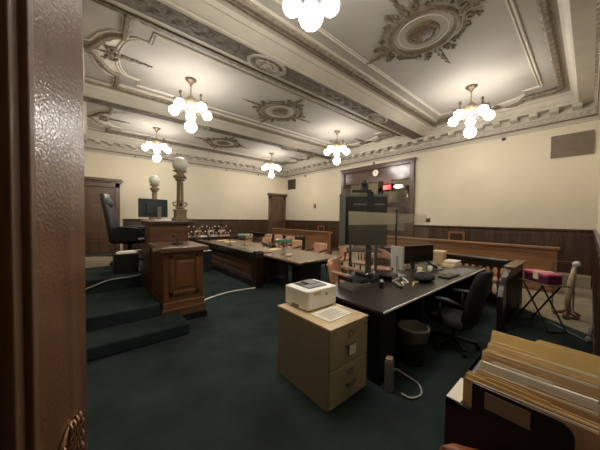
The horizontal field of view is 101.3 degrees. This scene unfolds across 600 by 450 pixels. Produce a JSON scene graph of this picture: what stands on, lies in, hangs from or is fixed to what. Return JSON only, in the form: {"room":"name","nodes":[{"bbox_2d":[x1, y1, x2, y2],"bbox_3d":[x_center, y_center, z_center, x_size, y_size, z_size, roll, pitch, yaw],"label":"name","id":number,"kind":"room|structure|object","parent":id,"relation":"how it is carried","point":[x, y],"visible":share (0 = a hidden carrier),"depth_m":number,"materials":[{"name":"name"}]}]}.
{"room":"courtroom","nodes":[
{"label":"courtroom","id":0,"kind":"room"},
{"bbox_2d":[84,151,285,250],"bbox_3d":[-4.915,-1.311,12.763,10.600,5.100,0.200,-1,2,-40],"label":"wall","id":1,"kind":"structure","parent":0,"point":[209,193],"depth_m":12.26,"materials":[{"name":"paint"}]},
{"bbox_2d":[84,176,122,253],"bbox_3d":[-8.037,-0.303,9.871,1.520,3.170,0.240,-1,2,-40],"label":"door","id":2,"kind":"structure","parent":1,"relation":"in","point":[96,234],"depth_m":9.88,"materials":[{"name":"brown wood"}]},
{"bbox_2d":[84,130,284,178],"bbox_3d":[-4.665,-3.290,12.441,10.200,0.720,0.500,-1,2,-40],"label":"trim","id":3,"kind":"structure","parent":1,"relation":"attached to","point":[94,141],"depth_m":11.42,"materials":[{"name":"paint"}]},
{"bbox_2d":[123,219,267,253],"bbox_3d":[-4.748,0.471,12.807,7.280,1.540,0.050,-1,2,-40],"label":"trim","id":4,"kind":"structure","parent":1,"relation":"attached to","point":[236,226],"depth_m":13.35,"materials":[{"name":"wood"}]},
{"bbox_2d":[267,193,287,233],"bbox_3d":[-1.409,-0.378,15.476,1.440,3.170,0.240,-1,2,-40],"label":"door","id":5,"kind":"structure","parent":1,"relation":"in","point":[276,202],"depth_m":15.46,"materials":[{"name":"brown wood"}]},
{"bbox_2d":[82,0,570,164],"bbox_3d":[-0.641,-3.479,7.681,10.200,0.132,12.950,-1,2,-40],"label":"ceiling trim","id":6,"kind":"structure","parent":0,"point":[104,30],"depth_m":5.16,"materials":[{"name":"paint"}]},
{"bbox_2d":[108,0,556,162],"bbox_3d":[-0.639,-3.606,7.677,10.600,0.150,13.350,-1,2,-40],"label":"ceiling","id":7,"kind":"structure","parent":0,"point":[490,54],"depth_m":5.52,"materials":[{"name":"paint"}]},
{"bbox_2d":[142,127,170,161],"bbox_3d":[-5.380,-3.003,9.192,0.963,1.252,0.927,1,2,6],"label":"chandelier","id":8,"kind":"object","parent":7,"relation":"hanging from","point":[155,144],"visible":1,"depth_m":9.13,"materials":[{"name":"glass"}]},
{"bbox_2d":[169,77,211,131],"bbox_3d":[-2.610,-2.880,5.932,0.927,1.252,0.963,2,2,30],"label":"chandelier","id":9,"kind":"object","parent":7,"relation":"hanging from","point":[189,104],"visible":1,"depth_m":5.86,"materials":[{"name":"glass"}]},
{"bbox_2d":[83,76,334,158],"bbox_3d":[-2.014,-3.409,9.306,10.160,0.365,1.600,-1,2,-40],"label":"ceiling beam","id":10,"kind":"structure","parent":7,"relation":"attached to","point":[95,92],"depth_m":7.68,"materials":[{"name":"paint"}]},
{"bbox_2d":[195,137,248,148],"bbox_3d":[-3.407,-3.632,10.950,1.895,0.085,1.714,1,2,2],"label":"ceiling medallion","id":11,"kind":"object","parent":7,"relation":"attached to","point":[221,141],"visible":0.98,"depth_m":10.83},
{"bbox_2d":[89,0,436,138],"bbox_3d":[0.768,-3.285,6.017,10.160,0.365,1.600,-1,2,-40],"label":"ceiling beam","id":12,"kind":"structure","parent":7,"relation":"attached to","point":[225,29],"depth_m":4.63,"materials":[{"name":"paint"}]},
{"bbox_2d":[262,153,280,177],"bbox_3d":[-1.479,-3.049,12.573,0.963,1.252,0.927,2,2,29],"label":"chandelier","id":13,"kind":"object","parent":7,"relation":"hanging from","point":[271,165],"visible":1,"depth_m":12.52,"materials":[{"name":"glass"}]},
{"bbox_2d":[243,99,309,122],"bbox_3d":[-0.624,-3.508,7.662,1.895,0.085,1.714,1,2,2],"label":"ceiling medallion","id":14,"kind":"object","parent":7,"relation":"attached to","point":[276,111],"visible":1,"depth_m":7.51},
{"bbox_2d":[283,0,339,31],"bbox_3d":[0.124,-2.756,2.612,0.963,1.252,0.927,1,2,2],"label":"chandelier","id":15,"kind":"object","parent":7,"relation":"hanging from","point":[311,12],"visible":1,"depth_m":2.68,"materials":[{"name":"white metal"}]},
{"bbox_2d":[324,130,349,164],"bbox_3d":[1.375,-2.925,9.304,0.963,1.252,0.927,2,2,44],"label":"chandelier","id":16,"kind":"object","parent":7,"relation":"hanging from","point":[336,147],"visible":1,"depth_m":9.24,"materials":[{"name":"glass"}]},
{"bbox_2d":[366,0,485,64],"bbox_3d":[2.172,-3.383,4.357,1.895,0.085,1.714,1,2,2],"label":"ceiling medallion","id":17,"kind":"object","parent":7,"relation":"attached to","point":[423,32],"visible":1,"depth_m":4.22,"materials":[{"name":"paint"}]},
{"bbox_2d":[448,84,494,137],"bbox_3d":[4.240,-2.801,6.064,0.963,1.252,0.927,1,2,-2],"label":"chandelier","id":18,"kind":"object","parent":7,"relation":"hanging from","point":[471,111],"visible":1,"depth_m":6.00,"materials":[{"name":"glass"}]},
{"bbox_2d":[86,245,592,449],"bbox_3d":[1.275,1.493,8.114,14.000,0.100,15.250,-1,2,-40],"label":"floor","id":19,"kind":"structure","parent":0,"point":[218,385],"depth_m":2.34,"materials":[{"name":"carpet"}]},
{"bbox_2d":[85,252,140,293],"bbox_3d":[-4.708,1.158,5.660,1.300,0.560,3.750,-1,2,-40],"label":"step","id":20,"kind":"structure","parent":19,"relation":"on","point":[95,275],"depth_m":4.49,"materials":[{"name":"carpet"}]},
{"bbox_2d":[85,257,112,267],"bbox_3d":[-4.957,0.868,5.811,0.920,0.006,1.780,-1,2,-40],"label":"chair mat","id":21,"kind":"object","parent":20,"relation":"on","point":[90,262],"visible":0.35,"depth_m":5.82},
{"bbox_2d":[100,193,144,264],"bbox_3d":[-3.990,0.095,5.637,0.936,1.568,0.764,0,2,-20],"label":"chair","id":22,"kind":"object","parent":21,"relation":"on","point":[131,234],"visible":0.79,"depth_m":5.35,"materials":[{"name":"leather"}]},
{"bbox_2d":[86,274,140,288],"bbox_3d":[-3.450,1.037,4.239,1.192,0.211,0.030,-1,2,-40],"label":"cable","id":23,"kind":"object","parent":20,"relation":"attached to","point":[139,274],"visible":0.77,"depth_m":4.34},
{"bbox_2d":[112,252,138,274],"bbox_3d":[-3.418,0.732,4.815,0.405,0.370,0.360,-1,2,-40],"label":"storage box","id":24,"kind":"object","parent":20,"relation":"on","point":[122,263],"visible":0.86,"depth_m":4.68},
{"bbox_2d":[116,250,137,253],"bbox_3d":[-3.410,0.531,4.841,0.336,0.030,0.301,-1,2,-40],"label":"paper stack","id":25,"kind":"object","parent":24,"relation":"on","point":[126,251],"visible":1,"depth_m":4.79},
{"bbox_2d":[86,286,160,331],"bbox_3d":[-3.048,1.345,3.762,1.380,0.330,1.300,-1,2,-40],"label":"step","id":26,"kind":"structure","parent":19,"relation":"on","point":[106,309],"depth_m":3.62,"materials":[{"name":"carpet"}]},
{"bbox_2d":[86,312,189,361],"bbox_3d":[-2.353,1.456,3.142,1.640,0.160,0.550,-1,2,-40],"label":"step","id":27,"kind":"structure","parent":19,"relation":"on","point":[100,343],"depth_m":3.15,"materials":[{"name":"carpet"}]},
{"bbox_2d":[139,219,192,291],"bbox_3d":[-3.639,0.654,6.093,0.820,1.570,3.640,-1,2,-40],"label":"bench","id":28,"kind":"object","parent":19,"relation":"on","point":[155,231],"visible":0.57,"depth_m":4.70,"materials":[{"name":"wood"}]},
{"bbox_2d":[138,198,167,218],"bbox_3d":[-2.867,-0.303,4.837,0.180,0.420,0.520,2,2,42],"label":"computer monitor","id":29,"kind":"object","parent":28,"relation":"on","point":[158,208],"visible":0.9,"depth_m":4.83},
{"bbox_2d":[149,175,159,218],"bbox_3d":[-4.276,-0.815,7.229,0.296,1.288,0.296,-1,2,-40],"label":"lamp post","id":30,"kind":"object","parent":28,"relation":"on","point":[154,180],"visible":0.7,"depth_m":7.15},
{"bbox_2d":[172,157,188,220],"bbox_3d":[-2.434,-0.731,4.990,0.296,1.288,0.296,-1,2,-40],"label":"lamp post","id":31,"kind":"object","parent":28,"relation":"on","point":[179,164],"visible":1,"depth_m":4.92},
{"bbox_2d":[148,241,208,320],"bbox_3d":[-2.139,0.917,4.276,0.720,1.180,1.075,-1,2,-40],"label":"desk","id":32,"kind":"object","parent":19,"relation":"on","point":[177,270],"visible":0.93,"depth_m":3.94,"materials":[{"name":"brown wood"}]},
{"bbox_2d":[203,250,211,271],"bbox_3d":[-2.923,1.088,7.528,0.339,0.640,0.339,-1,2,-40],"label":"waste bin","id":33,"kind":"object","parent":19,"relation":"on","point":[207,254],"visible":0.47,"depth_m":7.43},
{"bbox_2d":[188,235,237,241],"bbox_3d":[-4.375,0.914,10.683,3.600,0.780,0.200,-1,2,-40],"label":"rail","id":34,"kind":"object","parent":19,"relation":"on","point":[236,236],"visible":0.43,"depth_m":11.09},
{"bbox_2d":[194,238,263,287],"bbox_3d":[-2.399,0.978,7.495,0.220,0.875,4.520,-1,2,-40],"label":"balustrade","id":35,"kind":"object","parent":19,"relation":"on","point":[255,259],"visible":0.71,"depth_m":6.52,"materials":[{"name":"black wood"}]},
{"bbox_2d":[204,287,254,300],"bbox_3d":[-1.548,1.476,5.254,0.223,0.024,1.444,2,2,38],"label":"cable","id":36,"kind":"object","parent":19,"relation":"on","point":[253,287],"visible":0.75,"depth_m":5.37,"materials":[{"name":"plastic"}]},
{"bbox_2d":[206,239,264,266],"bbox_3d":[-2.339,1.003,8.687,1.270,0.760,2.780,-1,2,-40],"label":"table","id":37,"kind":"object","parent":19,"relation":"on","point":[238,243],"visible":0.24,"depth_m":8.39,"materials":[{"name":"black wood"}]},
{"bbox_2d":[238,233,250,244],"bbox_3d":[-1.794,0.460,7.935,0.380,0.380,0.180,1,2,6],"label":"lamp","id":38,"kind":"object","parent":37,"relation":"on","point":[239,234],"visible":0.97,"depth_m":7.89,"materials":[{"name":"glass"}]},
{"bbox_2d":[238,234,252,241],"bbox_3d":[-2.564,0.862,11.623,0.600,0.884,0.660,-1,2,-40],"label":"leather armchair","id":39,"kind":"object","parent":19,"relation":"on","point":[247,238],"visible":0.36,"depth_m":11.69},
{"bbox_2d":[254,237,270,243],"bbox_3d":[-1.444,0.934,9.494,0.600,0.884,0.660,-1,2,-40],"label":"leather armchair","id":40,"kind":"object","parent":19,"relation":"on","point":[264,239],"visible":0.22,"depth_m":9.67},
{"bbox_2d":[271,235,282,245],"bbox_3d":[-1.105,0.901,10.828,0.600,0.884,0.660,-1,2,-40],"label":"leather armchair","id":41,"kind":"object","parent":19,"relation":"on","point":[275,236],"visible":0.3,"depth_m":10.96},
{"bbox_2d":[282,240,301,267],"bbox_3d":[-0.256,0.976,8.493,0.600,0.884,0.660,-1,2,-37],"label":"leather armchair","id":42,"kind":"object","parent":19,"relation":"on","point":[295,244],"visible":0.34,"depth_m":8.62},
{"bbox_2d":[243,246,341,291],"bbox_3d":[-0.419,1.088,6.442,1.340,0.760,2.790,-1,2,-40],"label":"table","id":43,"kind":"object","parent":19,"relation":"on","point":[306,265],"visible":0.55,"depth_m":5.93,"materials":[{"name":"black wood"}]},
{"bbox_2d":[262,242,275,247],"bbox_3d":[-0.994,0.620,7.766,0.120,0.090,1.000,0,2,-26],"label":"paper stack","id":44,"kind":"object","parent":43,"relation":"on","point":[263,243],"visible":0.99,"depth_m":7.58,"materials":[{"name":"beige paper"}]},
{"bbox_2d":[276,239,291,254],"bbox_3d":[-0.398,0.529,6.052,0.380,0.380,0.180,1,2,6],"label":"lamp","id":45,"kind":"object","parent":43,"relation":"on","point":[283,241],"visible":0.97,"depth_m":5.98,"materials":[{"name":"glass"}]},
{"bbox_2d":[305,242,326,271],"bbox_3d":[0.501,1.010,7.567,0.600,0.884,0.660,-1,2,-43],"label":"leather armchair","id":46,"kind":"object","parent":19,"relation":"on","point":[317,247],"visible":0.37,"depth_m":7.70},
{"bbox_2d":[278,303,368,412],"bbox_3d":[0.217,1.224,2.508,0.538,0.720,0.792,-1,2,-40],"label":"file cabinet","id":47,"kind":"object","parent":19,"relation":"on","point":[326,361],"visible":0.94,"depth_m":2.26,"materials":[{"name":"metal"}]},
{"bbox_2d":[285,279,335,310],"bbox_3d":[0.121,0.747,2.683,0.433,0.222,0.374,-1,2,-40],"label":"printer","id":48,"kind":"object","parent":47,"relation":"on","point":[310,294],"visible":1,"depth_m":2.56,"materials":[{"name":"plastic"}]},
{"bbox_2d":[311,306,351,322],"bbox_3d":[0.310,0.865,2.401,0.340,0.006,0.245,-1,2,-43],"label":"printed sheet","id":49,"kind":"object","parent":47,"relation":"on","point":[330,314],"visible":1,"depth_m":2.39,"materials":[{"name":"paper"}]},
{"bbox_2d":[330,245,352,272],"bbox_3d":[1.298,1.019,7.585,0.600,0.884,0.660,-1,2,-40],"label":"leather armchair","id":50,"kind":"object","parent":19,"relation":"on","point":[342,251],"visible":0.59,"depth_m":7.66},
{"bbox_2d":[328,258,360,284],"bbox_3d":[0.825,1.096,4.587,0.600,0.884,0.660,1,2,24],"label":"leather armchair","id":51,"kind":"object","parent":19,"relation":"on","point":[335,267],"visible":0.48,"depth_m":4.63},
{"bbox_2d":[352,247,373,270],"bbox_3d":[1.774,1.046,6.812,0.517,0.882,0.528,2,2,42],"label":"spindle chair","id":52,"kind":"object","parent":19,"relation":"on","point":[361,262],"visible":0.43,"depth_m":6.82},
{"bbox_2d":[339,180,387,274],"bbox_3d":[1.269,0.309,5.009,0.940,2.434,0.540,1,2,8],"label":"cart","id":53,"kind":"object","parent":19,"relation":"on","point":[362,217],"visible":0.76,"depth_m":4.93,"materials":[{"name":"metal"}]},
{"bbox_2d":[351,190,371,192],"bbox_3d":[1.236,-0.681,4.948,0.380,0.040,0.180,1,2,8],"label":"shelf","id":54,"kind":"object","parent":53,"relation":"attached to","point":[353,191],"depth_m":4.87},
{"bbox_2d":[346,248,381,274],"bbox_3d":[1.285,0.762,5.029,0.660,0.530,0.440,1,2,8],"label":"shelf","id":55,"kind":"object","parent":53,"relation":"attached to","point":[368,251],"depth_m":5.01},
{"bbox_2d":[371,249,390,271],"bbox_3d":[2.011,1.068,6.109,0.517,0.882,0.528,1,2,19],"label":"spindle chair","id":56,"kind":"object","parent":19,"relation":"on","point":[385,254],"visible":0.66,"depth_m":6.21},
{"bbox_2d":[384,355,393,392],"bbox_3d":[0.862,1.436,2.376,0.070,0.320,0.090,2,2,33],"label":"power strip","id":57,"kind":"object","parent":19,"relation":"on","point":[389,362],"visible":1,"depth_m":2.34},
{"bbox_2d":[394,368,422,398],"bbox_3d":[1.057,1.512,2.410,0.318,0.168,0.284,-1,2,-40],"label":"cord","id":58,"kind":"object","parent":19,"relation":"on","point":[406,375],"visible":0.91,"depth_m":2.38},
{"bbox_2d":[334,261,484,385],"bbox_3d":[1.813,1.187,3.850,3.480,0.760,0.974,-1,2,-40],"label":"office desk","id":59,"kind":"object","parent":19,"relation":"on","point":[390,305],"visible":0.52,"depth_m":2.86,"materials":[{"name":"wood"}]},
{"bbox_2d":[338,272,370,290],"bbox_3d":[0.715,0.735,3.221,0.340,0.150,0.270,0,2,-34],"label":"tray","id":60,"kind":"object","parent":59,"relation":"on","point":[357,281],"visible":1,"depth_m":3.18,"materials":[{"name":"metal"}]},
{"bbox_2d":[338,272,369,282],"bbox_3d":[0.710,0.685,3.228,0.340,0.050,0.250,0,2,-34],"label":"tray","id":61,"kind":"object","parent":60,"relation":"on","point":[358,277],"depth_m":3.22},
{"bbox_2d":[338,281,370,290],"bbox_3d":[0.715,0.780,3.222,0.340,0.060,0.270,0,2,-34],"label":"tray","id":62,"kind":"object","parent":60,"relation":"on","point":[355,286],"depth_m":3.15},
{"bbox_2d":[365,271,377,283],"bbox_3d":[0.987,0.737,3.458,0.100,0.140,0.320,2,2,41],"label":"rack","id":63,"kind":"object","parent":59,"relation":"on","point":[373,279],"visible":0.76,"depth_m":3.48,"materials":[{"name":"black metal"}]},
{"bbox_2d":[379,272,399,281],"bbox_3d":[1.315,0.762,3.615,0.225,0.090,0.240,2,2,44],"label":"telephone","id":64,"kind":"object","parent":59,"relation":"on","point":[386,276],"visible":1,"depth_m":3.55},
{"bbox_2d":[386,210,397,271],"bbox_3d":[1.172,0.271,3.846,1.312,1.055,0.180,-1,2,-40],"label":"shield","id":65,"kind":"object","parent":59,"relation":"on","point":[396,217],"visible":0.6,"depth_m":4.25,"materials":[{"name":"grey"}]},
{"bbox_2d":[390,246,405,276],"bbox_3d":[1.545,0.571,3.927,0.180,0.460,0.260,0,2,-22],"label":"computer tower","id":66,"kind":"object","parent":59,"relation":"on","point":[397,253],"visible":0.91,"depth_m":3.90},
{"bbox_2d":[399,244,433,271],"bbox_3d":[2.015,0.575,4.334,0.980,0.440,0.180,0,2,-28],"label":"computer monitor","id":67,"kind":"object","parent":59,"relation":"on","point":[413,254],"visible":0.63,"depth_m":4.33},
{"bbox_2d":[413,272,434,281],"bbox_3d":[1.823,0.760,3.615,0.292,0.105,0.440,2,2,38],"label":"shoulder bag","id":68,"kind":"object","parent":59,"relation":"on","point":[420,276],"visible":1,"depth_m":3.50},
{"bbox_2d":[426,261,442,270],"bbox_3d":[2.414,0.727,4.403,0.180,0.143,0.200,0,2,-23],"label":"desk phone","id":69,"kind":"object","parent":59,"relation":"on","point":[435,267],"visible":0.94,"depth_m":4.34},
{"bbox_2d":[432,250,446,264],"bbox_3d":[2.851,0.656,5.032,0.220,0.260,0.280,2,2,44],"label":"carton","id":70,"kind":"object","parent":59,"relation":"on","point":[439,256],"visible":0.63,"depth_m":4.94,"materials":[{"name":"cardboard"}]},
{"bbox_2d":[438,273,459,278],"bbox_3d":[2.356,0.799,3.884,0.440,0.026,0.160,-1,2,-37],"label":"keyboard","id":71,"kind":"object","parent":59,"relation":"on","point":[447,275],"visible":1,"depth_m":3.83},
{"bbox_2d":[437,267,474,275],"bbox_3d":[2.737,0.803,4.285,0.800,0.004,0.360,-1,2,-40],"label":"paper","id":72,"kind":"object","parent":59,"relation":"on","point":[462,271],"visible":0.76,"depth_m":4.25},
{"bbox_2d":[397,320,428,366],"bbox_3d":[1.315,1.371,2.861,0.363,0.433,0.362,-1,2,-40],"label":"basket","id":73,"kind":"object","parent":19,"relation":"on","point":[413,335],"visible":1,"depth_m":2.76,"materials":[{"name":"grey"}]},
{"bbox_2d":[377,246,525,331],"bbox_3d":[2.648,1.061,5.269,1.669,0.954,3.040,-1,2,-40],"label":"balustrade","id":74,"kind":"object","parent":19,"relation":"on","point":[507,298],"visible":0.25,"depth_m":4.33,"materials":[{"name":"black wood"}]},
{"bbox_2d":[424,270,493,357],"bbox_3d":[2.041,1.067,3.166,0.664,1.038,0.687,0,2,-33],"label":"chair","id":75,"kind":"object","parent":19,"relation":"on","point":[468,316],"visible":1,"depth_m":3.01,"materials":[{"name":"fabric"}]},
{"bbox_2d":[440,443,477,449],"bbox_3d":[0.353,1.180,0.615,0.540,0.924,0.488,0,2,-11],"label":"leather armchair","id":76,"kind":"object","parent":19,"relation":"on","point":[453,446],"visible":1,"depth_m":0.79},
{"bbox_2d":[444,356,574,449],"bbox_3d":[0.827,1.086,0.892,0.444,1.100,0.420,-1,2,-40],"label":"file box","id":77,"kind":"object","parent":19,"relation":"on","point":[494,421],"visible":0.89,"depth_m":0.78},
{"bbox_2d":[446,378,462,402],"bbox_3d":[0.615,0.630,0.941,0.160,0.003,0.045,-1,2,-40],"label":"loose sheet","id":78,"kind":"object","parent":77,"relation":"on","point":[456,393],"visible":0.71,"depth_m":0.92,"materials":[{"name":"paper"}]},
{"bbox_2d":[485,349,556,369],"bbox_3d":[0.801,0.647,0.839,0.123,0.317,0.308,-1,2,-40],"label":"manila folder","id":79,"kind":"object","parent":77,"relation":"in","point":[499,352],"visible":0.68,"depth_m":0.91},
{"bbox_2d":[462,376,599,449],"bbox_3d":[0.694,0.672,0.757,0.018,0.269,0.336,-1,2,-40],"label":"manila folder","id":80,"kind":"object","parent":77,"relation":"in","point":[587,437],"visible":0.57,"depth_m":0.69,"materials":[{"name":"paper"}]},
{"bbox_2d":[465,372,599,429],"bbox_3d":[0.703,0.669,0.770,0.031,0.276,0.328,-1,2,-40],"label":"manila folder","id":81,"kind":"object","parent":77,"relation":"in","point":[492,383],"visible":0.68,"depth_m":0.79,"materials":[{"name":"paper"}]},
{"bbox_2d":[468,370,599,426],"bbox_3d":[0.715,0.670,0.780,0.043,0.273,0.328,-1,2,-40],"label":"manila folder","id":82,"kind":"object","parent":77,"relation":"in","point":[479,374],"visible":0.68,"depth_m":0.80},
{"bbox_2d":[476,368,599,423],"bbox_3d":[0.737,0.665,0.780,0.058,0.283,0.313,-1,2,-40],"label":"manila folder","id":83,"kind":"object","parent":77,"relation":"in","point":[588,413],"visible":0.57,"depth_m":0.75,"materials":[{"name":"paper"}]},
{"bbox_2d":[479,360,599,411],"bbox_3d":[0.759,0.657,0.802,0.077,0.299,0.307,-1,2,-40],"label":"manila folder","id":84,"kind":"object","parent":77,"relation":"in","point":[500,370],"visible":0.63,"depth_m":0.82,"materials":[{"name":"paper"}]},
{"bbox_2d":[481,355,599,403],"bbox_3d":[0.773,0.655,0.815,0.089,0.303,0.307,-1,2,-40],"label":"manila folder","id":85,"kind":"object","parent":77,"relation":"in","point":[487,358],"visible":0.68,"depth_m":0.87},
{"bbox_2d":[482,349,599,398],"bbox_3d":[0.787,0.646,0.823,0.109,0.321,0.317,-1,2,-40],"label":"manila folder","id":86,"kind":"object","parent":77,"relation":"in","point":[581,385],"visible":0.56,"depth_m":0.81,"materials":[{"name":"paper"}]},
{"bbox_2d":[487,341,599,384],"bbox_3d":[0.819,0.641,0.853,0.142,0.329,0.307,-1,2,-40],"label":"manila folder","id":87,"kind":"object","parent":77,"relation":"in","point":[494,346],"visible":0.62,"depth_m":0.88,"materials":[{"name":"paper"}]},
{"bbox_2d":[491,330,599,378],"bbox_3d":[0.862,0.624,0.884,0.173,0.363,0.314,-1,2,-40],"label":"manila folder","id":88,"kind":"object","parent":77,"relation":"on","point":[572,358],"visible":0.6,"depth_m":0.90,"materials":[{"name":"paper"}]},
{"bbox_2d":[515,278,569,332],"bbox_3d":[3.800,1.238,3.881,0.327,0.697,0.564,1,2,2],"label":"folding tray table","id":89,"kind":"object","parent":19,"relation":"on","point":[522,279],"visible":0.86,"depth_m":3.81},
{"bbox_2d":[523,269,563,284],"bbox_3d":[3.802,0.808,3.857,0.252,0.165,0.420,1,2,2],"label":"case","id":90,"kind":"object","parent":89,"relation":"on","point":[537,275],"visible":1,"depth_m":3.74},
{"bbox_2d":[547,321,593,342],"bbox_3d":[4.007,1.480,3.641,0.113,0.217,0.706,1,2,12],"label":"bracket","id":91,"kind":"object","parent":19,"relation":"on","point":[588,338],"visible":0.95,"depth_m":3.35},
{"bbox_3d":[-5.141,1.164,11.786,3.850,0.200,1.060,-1,2,-40],"label":"platform riser","id":92,"kind":"object","parent":19,"relation":"on","visible":0},
{"bbox_2d":[193,226,202,235],"bbox_3d":[-4.870,0.557,11.898,0.568,1.015,0.455,-1,2,-42],"label":"chair","id":93,"kind":"object","parent":92,"relation":"on","point":[201,227],"visible":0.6,"depth_m":11.98,"materials":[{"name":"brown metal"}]},
{"bbox_2d":[206,226,215,236],"bbox_3d":[-4.396,0.551,12.299,0.568,1.015,0.455,-1,2,-38],"label":"chair","id":94,"kind":"object","parent":92,"relation":"on","point":[207,227],"visible":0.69,"depth_m":12.38,"materials":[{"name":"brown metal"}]},
{"bbox_2d":[351,179,409,230],"bbox_3d":[4.489,-0.988,12.411,3.300,4.700,6.200,-1,2,-40],"label":"wall","id":95,"kind":"structure","parent":0,"point":[399,195],"depth_m":13.83,"materials":[{"name":"paint"}]},
{"bbox_2d":[382,182,392,190],"bbox_3d":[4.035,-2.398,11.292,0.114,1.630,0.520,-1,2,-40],"label":"exit sign","id":96,"kind":"object","parent":95,"relation":"hanging from","point":[385,187],"visible":0.92,"depth_m":11.27,"materials":[{"name":"red"}]},
{"bbox_2d":[377,182,408,247],"bbox_3d":[5.242,-0.573,11.851,0.240,3.920,3.450,-1,2,-40],"label":"door","id":97,"kind":"structure","parent":95,"relation":"in","point":[404,233],"depth_m":12.08,"materials":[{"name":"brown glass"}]},
{"bbox_2d":[285,119,599,229],"bbox_3d":[3.366,-1.163,11.027,0.200,5.100,13.150,-1,2,-40],"label":"wall","id":98,"kind":"structure","parent":0,"point":[514,182],"depth_m":7.60,"materials":[{"name":"paint"}]},
{"bbox_2d":[288,179,295,189],"bbox_3d":[-0.519,-2.542,15.420,0.035,0.620,0.750,-1,2,-40],"label":"air vent","id":99,"kind":"object","parent":98,"relation":"in","point":[291,183],"visible":1,"depth_m":15.39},
{"bbox_2d":[285,220,338,250],"bbox_3d":[0.537,0.501,14.200,0.050,1.530,4.750,-1,2,-40],"label":"trim","id":100,"kind":"structure","parent":98,"relation":"attached to","point":[330,226],"depth_m":13.65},
{"bbox_2d":[340,157,416,236],"bbox_3d":[3.424,-0.639,11.096,0.630,4.050,3.750,-1,2,-40],"label":"door frame","id":101,"kind":"structure","parent":98,"relation":"in","point":[403,169],"depth_m":10.35,"materials":[{"name":"wood"}]},
{"bbox_2d":[284,91,599,178],"bbox_3d":[3.058,-3.152,10.823,0.500,0.720,12.950,-1,2,-40],"label":"trim","id":102,"kind":"structure","parent":98,"relation":"attached to","point":[561,109],"depth_m":7.90,"materials":[{"name":"paint"}]},
{"bbox_2d":[413,225,594,286],"bbox_3d":[5.895,0.780,7.868,0.050,1.450,4.550,-1,2,-40],"label":"trim","id":103,"kind":"structure","parent":98,"relation":"attached to","point":[575,244],"depth_m":6.86,"materials":[{"name":"wood"}]},
{"bbox_2d":[550,129,594,158],"bbox_3d":[7.095,-2.097,6.422,0.035,0.590,0.760,-1,2,-40],"label":"air vent","id":104,"kind":"object","parent":98,"relation":"in","point":[578,143],"visible":1,"depth_m":6.40,"materials":[{"name":"metal"}]},
{"bbox_2d":[322,250,592,336],"bbox_3d":[1.613,1.395,9.761,4.145,0.012,12.925,-1,2,-40],"label":"floor","id":105,"kind":"structure","parent":0,"point":[582,297],"depth_m":4.86,"materials":[{"name":"carpet"}]},
{"bbox_2d":[248,231,304,249],"bbox_3d":[-1.345,0.841,11.854,0.220,0.935,4.620,-1,2,-40],"label":"balustrade","id":106,"kind":"object","parent":105,"relation":"on","point":[258,234],"visible":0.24,"depth_m":11.64,"materials":[{"name":"black wood"}]},
{"bbox_2d":[272,228,332,253],"bbox_3d":[0.236,0.769,12.887,1.110,1.060,4.560,-1,2,-40],"label":"pew","id":107,"kind":"object","parent":105,"relation":"on","point":[311,237],"visible":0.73,"depth_m":11.81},
{"bbox_2d":[448,231,464,240],"bbox_3d":[5.199,0.848,8.297,0.400,1.250,0.500,-1,2,-40],"label":"chair","id":108,"kind":"object","parent":105,"relation":"on","point":[452,235],"visible":0.23,"depth_m":8.39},
{"bbox_2d":[387,236,560,292],"bbox_3d":[4.742,0.970,7.561,1.110,1.060,4.520,-1,2,-40],"label":"pew","id":109,"kind":"object","parent":105,"relation":"on","point":[536,257],"visible":0.39,"depth_m":6.26,"materials":[{"name":"wood"}]},
{"bbox_2d":[480,266,505,283],"bbox_3d":[4.257,1.168,5.284,0.480,0.760,0.660,-1,2,-40],"label":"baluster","id":110,"kind":"object","parent":105,"relation":"on","point":[487,268],"visible":0.08,"depth_m":5.41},
{"bbox_2d":[551,261,574,310],"bbox_3d":[4.800,1.111,4.483,0.021,0.923,0.284,-1,2,-40],"label":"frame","id":111,"kind":"object","parent":105,"relation":"on","point":[553,261],"visible":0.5,"depth_m":4.47,"materials":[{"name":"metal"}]},
{"bbox_2d":[552,261,581,319],"bbox_3d":[4.582,1.096,4.224,0.391,0.952,0.339,-1,2,-40],"label":"stand","id":112,"kind":"object","parent":105,"relation":"on","point":[567,311],"visible":0.98,"depth_m":4.19,"materials":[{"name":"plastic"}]},
{"bbox_2d":[557,272,590,288],"bbox_3d":[6.398,1.384,6.972,0.350,0.280,2.400,-1,2,-40],"label":"radiator","id":113,"kind":"object","parent":105,"relation":"on","point":[582,281],"visible":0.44,"depth_m":6.09,"materials":[{"name":"metal"}]},
{"bbox_2d":[597,164,599,233],"bbox_3d":[3.576,-0.932,2.728,10.200,5.100,0.200,-1,2,-40],"label":"wall","id":114,"kind":"structure","parent":0,"point":[598,208],"depth_m":5.20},
{"bbox_2d":[0,0,87,449],"bbox_3d":[-0.425,0.308,0.237,0.144,2.640,0.960,0,2,-18],"label":"door","id":115,"kind":"structure","parent":114,"relation":"in","point":[43,366],"depth_m":0.51,"materials":[{"name":"brown wood"}]},
{"bbox_2d":[557,0,599,117],"bbox_3d":[3.374,-2.932,2.941,10.200,0.720,0.500,-1,2,-40],"label":"trim","id":116,"kind":"structure","parent":114,"relation":"attached to","point":[580,19],"depth_m":4.14,"materials":[{"name":"paint"}]},
{"bbox_2d":[592,230,599,355],"bbox_3d":[4.008,0.882,3.326,8.800,1.450,0.050,-1,2,-40],"label":"trim","id":117,"kind":"structure","parent":114,"relation":"attached to","point":[596,252],"depth_m":2.87,"materials":[{"name":"wood"}]},
{"bbox_3d":[-4.640,-1.077,4.388,0.200,5.100,13.350,-1,2,-40],"label":"wall","id":118,"kind":"structure","parent":0,"visible":0},
{"bbox_2d":[83,50,87,134],"bbox_3d":[-4.348,-3.069,4.559,0.500,0.720,12.950,-1,2,-40],"label":"trim","id":119,"kind":"structure","parent":118,"relation":"attached to","point":[84,102],"depth_m":7.32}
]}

